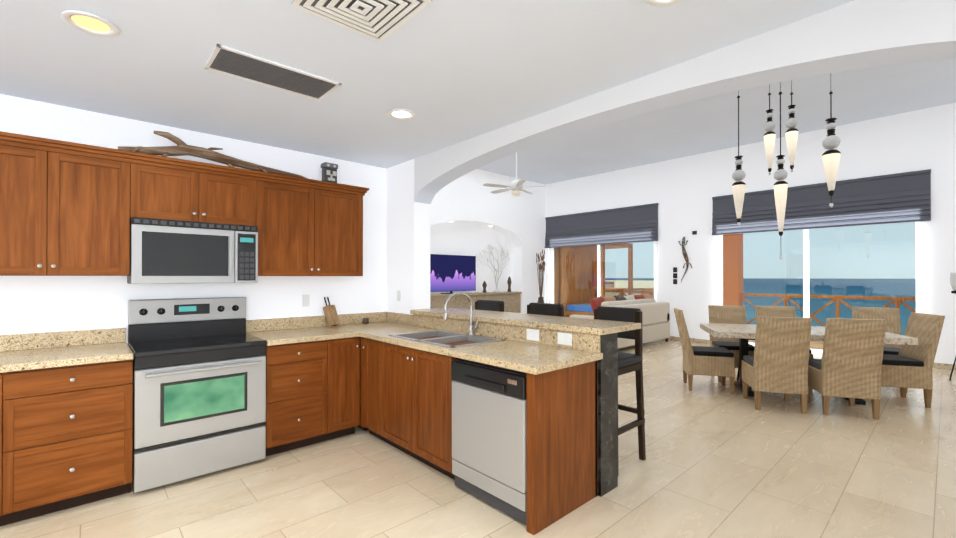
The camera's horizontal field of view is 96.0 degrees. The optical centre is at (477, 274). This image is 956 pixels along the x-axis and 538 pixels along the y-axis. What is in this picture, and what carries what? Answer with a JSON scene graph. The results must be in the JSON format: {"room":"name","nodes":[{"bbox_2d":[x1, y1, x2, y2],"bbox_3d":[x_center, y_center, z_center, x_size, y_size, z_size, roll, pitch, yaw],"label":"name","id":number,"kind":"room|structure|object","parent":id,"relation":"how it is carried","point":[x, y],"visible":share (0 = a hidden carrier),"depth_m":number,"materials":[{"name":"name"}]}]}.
{"room":"kitchen","nodes":[
{"label":"kitchen","id":0,"kind":"room"},
{"bbox_2d":[0,94,386,343],"bbox_3d":[-2.755,0.022,3.186,4.600,2.770,0.200,0,0,-42],"label":"wall","id":1,"kind":"structure","parent":0,"point":[35,304],"depth_m":3.34,"materials":[{"name":"paint"}]},
{"bbox_2d":[0,0,854,168],"bbox_3d":[-0.493,-1.276,0.722,4.600,0.200,6.900,0,0,-42],"label":"ceiling","id":2,"kind":"structure","parent":0,"point":[449,72],"depth_m":2.33,"materials":[{"name":"paint"}]},
{"bbox_2d":[61,10,119,36],"bbox_3d":[-1.789,-1.162,1.989,0.204,0.012,0.204,0,0,-42],"label":"recessed light","id":3,"kind":"object","parent":2,"relation":"in","point":[90,23],"visible":1,"depth_m":1.98,"materials":[{"name":"white"}]},
{"bbox_2d":[204,44,341,100],"bbox_3d":[-1.182,-1.159,2.511,0.660,0.012,0.330,0,0,-42],"label":"ceiling vent","id":4,"kind":"object","parent":2,"relation":"in","point":[228,61],"visible":1,"depth_m":2.47,"materials":[{"name":"white"}]},
{"bbox_2d":[292,0,431,41],"bbox_3d":[-0.500,-1.154,1.840,0.430,0.030,0.430,0,0,-42],"label":"ceiling vent","id":5,"kind":"object","parent":2,"relation":"in","point":[379,20],"visible":1,"depth_m":1.89,"materials":[{"name":"white metal"}]},
{"bbox_2d":[387,109,415,119],"bbox_3d":[-0.550,-1.156,3.095,0.204,0.012,0.204,0,0,-42],"label":"recessed light","id":6,"kind":"object","parent":2,"relation":"in","point":[401,114],"visible":0.96,"depth_m":3.10,"materials":[{"name":"white"}]},
{"bbox_2d":[645,0,681,5],"bbox_3d":[0.784,-1.164,1.754,0.204,0.012,0.204,0,0,-42],"label":"recessed light","id":7,"kind":"object","parent":2,"relation":"in","point":[660,2],"visible":0.98,"depth_m":1.83,"materials":[{"name":"white"}]},
{"bbox_2d":[0,339,955,537],"bbox_3d":[1.568,1.481,5.676,14.350,0.120,15.050,0,0,-42],"label":"floor","id":8,"kind":"structure","parent":0,"point":[720,461],"depth_m":2.86,"materials":[{"name":"tile"}]},
{"bbox_2d":[128,297,266,492],"bbox_3d":[-2.065,0.795,3.176,0.778,1.225,0.680,0,0,-42],"label":"range","id":9,"kind":"object","parent":8,"relation":"on","point":[199,386],"visible":1,"depth_m":3.01,"materials":[{"name":"grey metal"}]},
{"bbox_2d":[0,131,640,534],"bbox_3d":[-1.541,0.282,2.355,4.850,2.241,2.657,0,0,-42],"label":"kitchen cabinets","id":10,"kind":"object","parent":8,"relation":"on","point":[498,409],"visible":1,"depth_m":2.85,"materials":[{"name":"brown wood"}]},
{"bbox_2d":[127,217,257,283],"bbox_3d":[-2.170,-0.163,3.302,0.788,0.452,0.414,0,0,-42],"label":"microwave","id":11,"kind":"object","parent":10,"relation":"in","point":[160,250],"depth_m":3.12,"materials":[{"name":"grey plastic"}]},
{"bbox_2d":[117,130,307,178],"bbox_3d":[-2.048,-0.947,3.447,1.376,0.221,0.183,0,0,-42],"label":"driftwood","id":12,"kind":"object","parent":10,"relation":"on","point":[181,148],"visible":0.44,"depth_m":3.29,"materials":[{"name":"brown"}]},
{"bbox_2d":[0,307,640,458],"bbox_3d":[-1.541,0.431,2.354,4.850,0.196,2.657,0,0,-42],"label":"countertop","id":13,"kind":"structure","parent":10,"relation":"on","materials":[{"name":"stone"}]},
{"bbox_2d":[321,162,337,182],"bbox_3d":[-1.399,-0.938,4.051,0.140,0.215,0.102,0,0,-42],"label":"decor","id":14,"kind":"object","parent":10,"relation":"on","point":[329,172],"visible":0.85,"depth_m":4.01,"materials":[{"name":"grey plastic"}]},
{"bbox_2d":[323,297,340,327],"bbox_3d":[-1.409,0.354,4.124,0.164,0.288,0.100,0,0,28],"label":"knife block","id":15,"kind":"object","parent":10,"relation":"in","point":[331,316],"visible":1,"depth_m":4.09,"materials":[{"name":"brown wood"}]},
{"bbox_2d":[363,318,368,323],"bbox_3d":[-1.144,0.469,4.386,0.064,0.060,0.064,0,0,-42],"label":"canister","id":16,"kind":"object","parent":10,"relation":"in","point":[365,320],"visible":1,"depth_m":4.36,"materials":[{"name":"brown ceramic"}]},
{"bbox_2d":[388,329,505,374],"bbox_3d":[-0.262,0.586,3.377,0.514,0.196,0.824,0,0,-42],"label":"sink","id":17,"kind":"object","parent":10,"relation":"in","point":[447,339],"depth_m":3.42,"materials":[{"name":"silver metal"}]},
{"bbox_2d":[443,291,478,335],"bbox_3d":[-0.137,0.314,3.464,0.316,0.361,0.101,0,0,-42],"label":"faucet","id":18,"kind":"object","parent":10,"relation":"on","point":[473,319],"depth_m":3.54,"materials":[{"name":"silver metal"}]},
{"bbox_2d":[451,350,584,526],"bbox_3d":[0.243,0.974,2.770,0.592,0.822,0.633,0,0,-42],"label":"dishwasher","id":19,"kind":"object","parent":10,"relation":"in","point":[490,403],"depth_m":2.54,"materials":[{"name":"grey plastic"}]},
{"bbox_2d":[430,291,521,312],"bbox_3d":[-0.150,0.943,10.468,3.272,1.010,0.376,0,0,-42],"label":"tv console","id":20,"kind":"object","parent":8,"relation":"on","point":[512,301],"visible":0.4,"depth_m":10.40,"materials":[{"name":"wood"}]},
{"bbox_2d":[430,254,475,293],"bbox_3d":[-0.628,-0.018,10.106,1.520,0.904,0.160,0,0,-42],"label":"screen","id":21,"kind":"object","parent":20,"relation":"on","point":[450,273],"visible":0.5,"depth_m":10.10,"materials":[{"name":"purple glass"}]},
{"bbox_2d":[474,237,512,292],"bbox_3d":[0.414,-0.281,10.999,1.260,1.440,0.275,0,0,-42],"label":"coral","id":22,"kind":"object","parent":20,"relation":"on","point":[509,282],"visible":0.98,"depth_m":11.09,"materials":[{"name":"white"}]},
{"bbox_2d":[475,300,503,311],"bbox_3d":[-0.015,0.839,4.387,0.450,1.150,0.432,0,0,-42],"label":"bar stool","id":23,"kind":"object","parent":8,"relation":"on","point":[492,305],"visible":0.23,"depth_m":4.48,"materials":[{"name":"black leather"}]},
{"bbox_2d":[536,249,544,302],"bbox_3d":[1.690,0.373,11.548,0.311,2.162,0.295,0,0,-42],"label":"reeds","id":24,"kind":"object","parent":8,"relation":"on","point":[541,265],"visible":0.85,"depth_m":11.56,"materials":[{"name":"brown plant"}]},
{"bbox_2d":[527,302,563,316],"bbox_3d":[0.485,0.836,3.841,0.450,1.150,0.432,0,0,-42],"label":"bar stool","id":25,"kind":"object","parent":8,"relation":"on","point":[550,309],"visible":0.15,"depth_m":3.94,"materials":[{"name":"brown wood"}]},
{"bbox_2d":[554,247,568,316],"bbox_3d":[2.764,0.079,12.925,1.910,2.795,0.080,0,0,-42],"label":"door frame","id":26,"kind":"structure","parent":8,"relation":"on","point":[557,294],"depth_m":12.45,"materials":[{"name":"brown wood"}]},
{"bbox_2d":[560,243,632,316],"bbox_3d":[3.431,0.286,12.423,1.600,2.375,1.380,0,0,-42],"label":"daybed","id":27,"kind":"object","parent":8,"relation":"on","point":[583,267],"depth_m":12.49,"materials":[{"name":"brown wood"}]},
{"bbox_2d":[569,294,669,348],"bbox_3d":[3.025,0.928,8.923,2.580,1.022,0.970,0,0,-42],"label":"sofa","id":28,"kind":"object","parent":8,"relation":"on","point":[655,320],"visible":0.56,"depth_m":8.69,"materials":[{"name":"beige fabric"}]},
{"bbox_2d":[594,306,645,475],"bbox_3d":[0.978,0.833,3.303,0.450,1.150,0.432,0,0,-42],"label":"bar stool","id":29,"kind":"object","parent":8,"relation":"on","point":[629,362],"visible":0.38,"depth_m":3.28,"materials":[{"name":"brown wood"}]},
{"bbox_2d":[674,308,734,393],"bbox_3d":[2.826,0.927,5.433,0.633,0.985,0.470,0,0,18],"label":"dining chair","id":30,"kind":"object","parent":8,"relation":"on","point":[708,361],"visible":1,"depth_m":5.24,"materials":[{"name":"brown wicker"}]},
{"bbox_2d":[708,305,754,381],"bbox_3d":[3.490,0.930,5.922,0.470,0.985,0.633,0,0,18],"label":"dining chair","id":31,"kind":"object","parent":8,"relation":"on","point":[726,314],"visible":0.31,"depth_m":6.10,"materials":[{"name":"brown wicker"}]},
{"bbox_2d":[594,233,915,326],"bbox_3d":[6.562,0.066,10.558,0.400,2.795,14.560,0,0,-42],"label":"railing","id":32,"kind":"object","parent":8,"relation":"on","point":[735,257],"depth_m":10.55,"materials":[{"name":"wood"}]},
{"bbox_2d":[742,316,811,413],"bbox_3d":[3.184,0.923,4.620,0.470,0.985,0.633,0,0,18],"label":"dining chair","id":33,"kind":"object","parent":8,"relation":"on","point":[778,361],"visible":1,"depth_m":4.40,"materials":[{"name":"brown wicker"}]},
{"bbox_2d":[755,306,812,358],"bbox_3d":[4.062,0.929,5.741,0.470,0.985,0.633,0,0,18],"label":"dining chair","id":34,"kind":"object","parent":8,"relation":"on","point":[775,311],"visible":0.21,"depth_m":5.97,"materials":[{"name":"brown wicker"}]},
{"bbox_2d":[700,323,917,404],"bbox_3d":[3.766,1.036,5.135,1.860,0.765,1.000,0,0,18],"label":"dining table","id":35,"kind":"object","parent":8,"relation":"on","point":[744,333],"visible":0.44,"depth_m":5.01,"materials":[{"name":"stone"}]},
{"bbox_2d":[807,318,886,419],"bbox_3d":[3.756,0.922,4.440,0.470,0.985,0.633,0,0,18],"label":"dining chair","id":36,"kind":"object","parent":8,"relation":"on","point":[848,365],"visible":0.96,"depth_m":4.22,"materials":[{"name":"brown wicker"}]},
{"bbox_2d":[852,307,907,392],"bbox_3d":[5.154,0.928,5.539,0.470,0.985,0.633,0,0,37],"label":"dining chair","id":37,"kind":"object","parent":8,"relation":"on","point":[891,316],"visible":0.25,"depth_m":5.64,"materials":[{"name":"brown wicker"}]},
{"bbox_2d":[881,312,944,407],"bbox_3d":[4.707,0.924,4.838,0.633,0.985,0.470,0,0,18],"label":"dining chair","id":38,"kind":"object","parent":8,"relation":"on","point":[907,366],"visible":0.69,"depth_m":4.65,"materials":[{"name":"brown wicker"}]},
{"bbox_2d":[949,273,955,380],"bbox_3d":[6.591,0.697,5.807,0.370,1.461,0.328,0,0,-42],"label":"candle stand","id":39,"kind":"object","parent":8,"relation":"on","point":[953,280],"visible":0.92,"depth_m":5.84,"materials":[{"name":"black metal"}]},
{"bbox_2d":[430,169,545,313],"bbox_3d":[-0.746,-0.555,10.008,7.170,4.000,0.450,0,0,-42],"label":"wall","id":40,"kind":"structure","parent":0,"point":[471,206],"depth_m":11.02,"materials":[{"name":"paint"}]},
{"bbox_2d":[387,0,955,496],"bbox_3d":[0.079,-0.590,3.648,0.204,4.000,10.050,0,0,-42],"label":"wall","id":41,"kind":"structure","parent":0,"point":[857,34],"depth_m":2.53,"materials":[{"name":"paint"}]},
{"bbox_2d":[477,59,955,184],"bbox_3d":[2.640,-2.651,6.171,7.370,0.150,10.700,0,0,-42],"label":"ceiling","id":42,"kind":"structure","parent":0,"point":[699,126],"depth_m":7.11,"materials":[{"name":"paint"}]},
{"bbox_2d":[483,152,546,196],"bbox_3d":[0.682,-2.010,8.037,1.286,1.108,1.238,0,0,-42],"label":"ceiling fan","id":43,"kind":"object","parent":42,"relation":"hanging from","point":[516,186],"visible":0.88,"depth_m":7.92,"materials":[{"name":"white painted metal"},{"name":"white plastic"},{"name":"frosted glass"}]},
{"bbox_2d":[732,91,745,225],"bbox_3d":[3.237,-1.593,5.343,0.152,1.973,0.149,0,0,-42],"label":"pendant light","id":44,"kind":"object","parent":42,"relation":"hanging from","point":[738,175],"visible":0.94,"depth_m":5.31,"materials":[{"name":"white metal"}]},
{"bbox_2d":[764,84,775,175],"bbox_3d":[3.783,-1.931,5.580,0.137,1.294,0.135,0,0,-42],"label":"pendant light","id":45,"kind":"object","parent":42,"relation":"hanging from","point":[769,134],"visible":0.96,"depth_m":5.55,"materials":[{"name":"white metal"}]},
{"bbox_2d":[773,82,787,258],"bbox_3d":[3.402,-1.377,4.837,0.138,2.410,0.136,0,0,-42],"label":"pendant light","id":46,"kind":"object","parent":42,"relation":"hanging from","point":[780,186],"visible":0.9,"depth_m":4.81,"materials":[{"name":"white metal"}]},
{"bbox_2d":[785,80,798,172],"bbox_3d":[3.957,-1.932,5.425,0.140,1.294,0.138,0,0,-42],"label":"pendant light","id":47,"kind":"object","parent":42,"relation":"hanging from","point":[792,131],"visible":0.96,"depth_m":5.40,"materials":[{"name":"white glass"}]},
{"bbox_2d":[822,91,840,207],"bbox_3d":[4.160,-1.685,5.069,0.178,1.792,0.175,0,0,-42],"label":"pendant light","id":48,"kind":"object","parent":42,"relation":"hanging from","point":[830,156],"visible":0.94,"depth_m":5.03,"materials":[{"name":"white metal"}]},
{"bbox_2d":[545,103,955,364],"bbox_3d":[5.285,-0.563,8.580,0.200,4.000,10.700,0,0,-42],"label":"wall","id":49,"kind":"structure","parent":0,"point":[682,191],"depth_m":8.40,"materials":[{"name":"paint"}]},
{"bbox_2d":[545,203,657,247],"bbox_3d":[2.970,-1.190,10.891,0.093,0.860,3.210,0,0,-42],"label":"blind","id":50,"kind":"object","parent":49,"relation":"attached to","point":[634,224],"visible":1,"depth_m":10.70,"materials":[{"name":"fabric"}]},
{"bbox_2d":[549,241,657,316],"bbox_3d":[3.091,0.202,10.973,0.100,2.498,3.136,0,0,-42],"label":"sliding door","id":51,"kind":"structure","parent":49,"relation":"in","point":[552,274],"depth_m":10.95,"materials":[{"name":"white"}]},
{"bbox_2d":[678,237,691,280],"bbox_3d":[4.475,-0.320,9.286,0.090,1.023,0.298,0,0,-42],"label":"wall sculpture","id":52,"kind":"object","parent":49,"relation":"attached to","point":[685,255],"visible":0.92,"depth_m":9.27,"materials":[{"name":"metal"}]},
{"bbox_2d":[673,231,696,283],"bbox_3d":[4.471,-0.369,9.305,0.012,1.140,0.500,0,0,-42],"label":"switch plates","id":53,"kind":"object","parent":49,"relation":"attached to","point":[675,268],"visible":1,"depth_m":9.44,"materials":[{"name":"black plastic"}]},
{"bbox_2d":[664,336,709,343],"bbox_3d":[4.470,1.396,9.302,0.011,0.090,1.160,0,0,-42],"label":"baseboard","id":54,"kind":"structure","parent":49,"relation":"attached to","point":[693,340],"depth_m":9.15,"materials":[{"name":"stone"}]},
{"bbox_2d":[715,221,926,355],"bbox_3d":[5.973,0.184,7.823,0.100,2.498,3.036,0,0,-42],"label":"sliding door","id":55,"kind":"structure","parent":49,"relation":"in","point":[920,232],"depth_m":7.66,"materials":[{"name":"white"}]},
{"bbox_2d":[712,169,930,234],"bbox_3d":[5.872,-1.218,7.718,0.093,0.790,3.110,0,0,-42],"label":"blind","id":56,"kind":"object","parent":49,"relation":"attached to","point":[904,197],"visible":1,"depth_m":7.39,"materials":[{"name":"fabric"}]},
{"bbox_2d":[933,362,955,370],"bbox_3d":[7.806,1.376,5.656,0.011,0.090,2.600,0,0,-42],"label":"baseboard","id":57,"kind":"structure","parent":49,"relation":"attached to","point":[935,365],"depth_m":6.50,"materials":[{"name":"stone"}]},
{"label":"outside","id":58,"kind":"structure","parent":0,"visible":0},
{"bbox_2d":[605,278,915,334],"bbox_3d":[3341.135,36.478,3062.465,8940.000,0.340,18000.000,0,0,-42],"label":"sea","id":59,"kind":"structure","parent":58,"point":[816,290],"depth_m":550.88,"materials":[{"name":"blue liquid"}]},
{"bbox_2d":[605,280,653,287],"bbox_3d":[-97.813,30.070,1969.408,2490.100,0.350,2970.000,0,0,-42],"label":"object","id":60,"kind":"structure","parent":59,"relation":"on","point":[640,282],"depth_m":1330.01,"materials":[{"name":"beige"}]},
{"bbox_2d":[605,281,653,296],"bbox_3d":[-18.789,13.649,444.471,488.284,15.583,575.696,0,0,-42],"label":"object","id":61,"kind":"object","parent":60,"relation":"on","point":[609,284],"depth_m":189.29,"materials":[{"name":"paint"}]}
]}

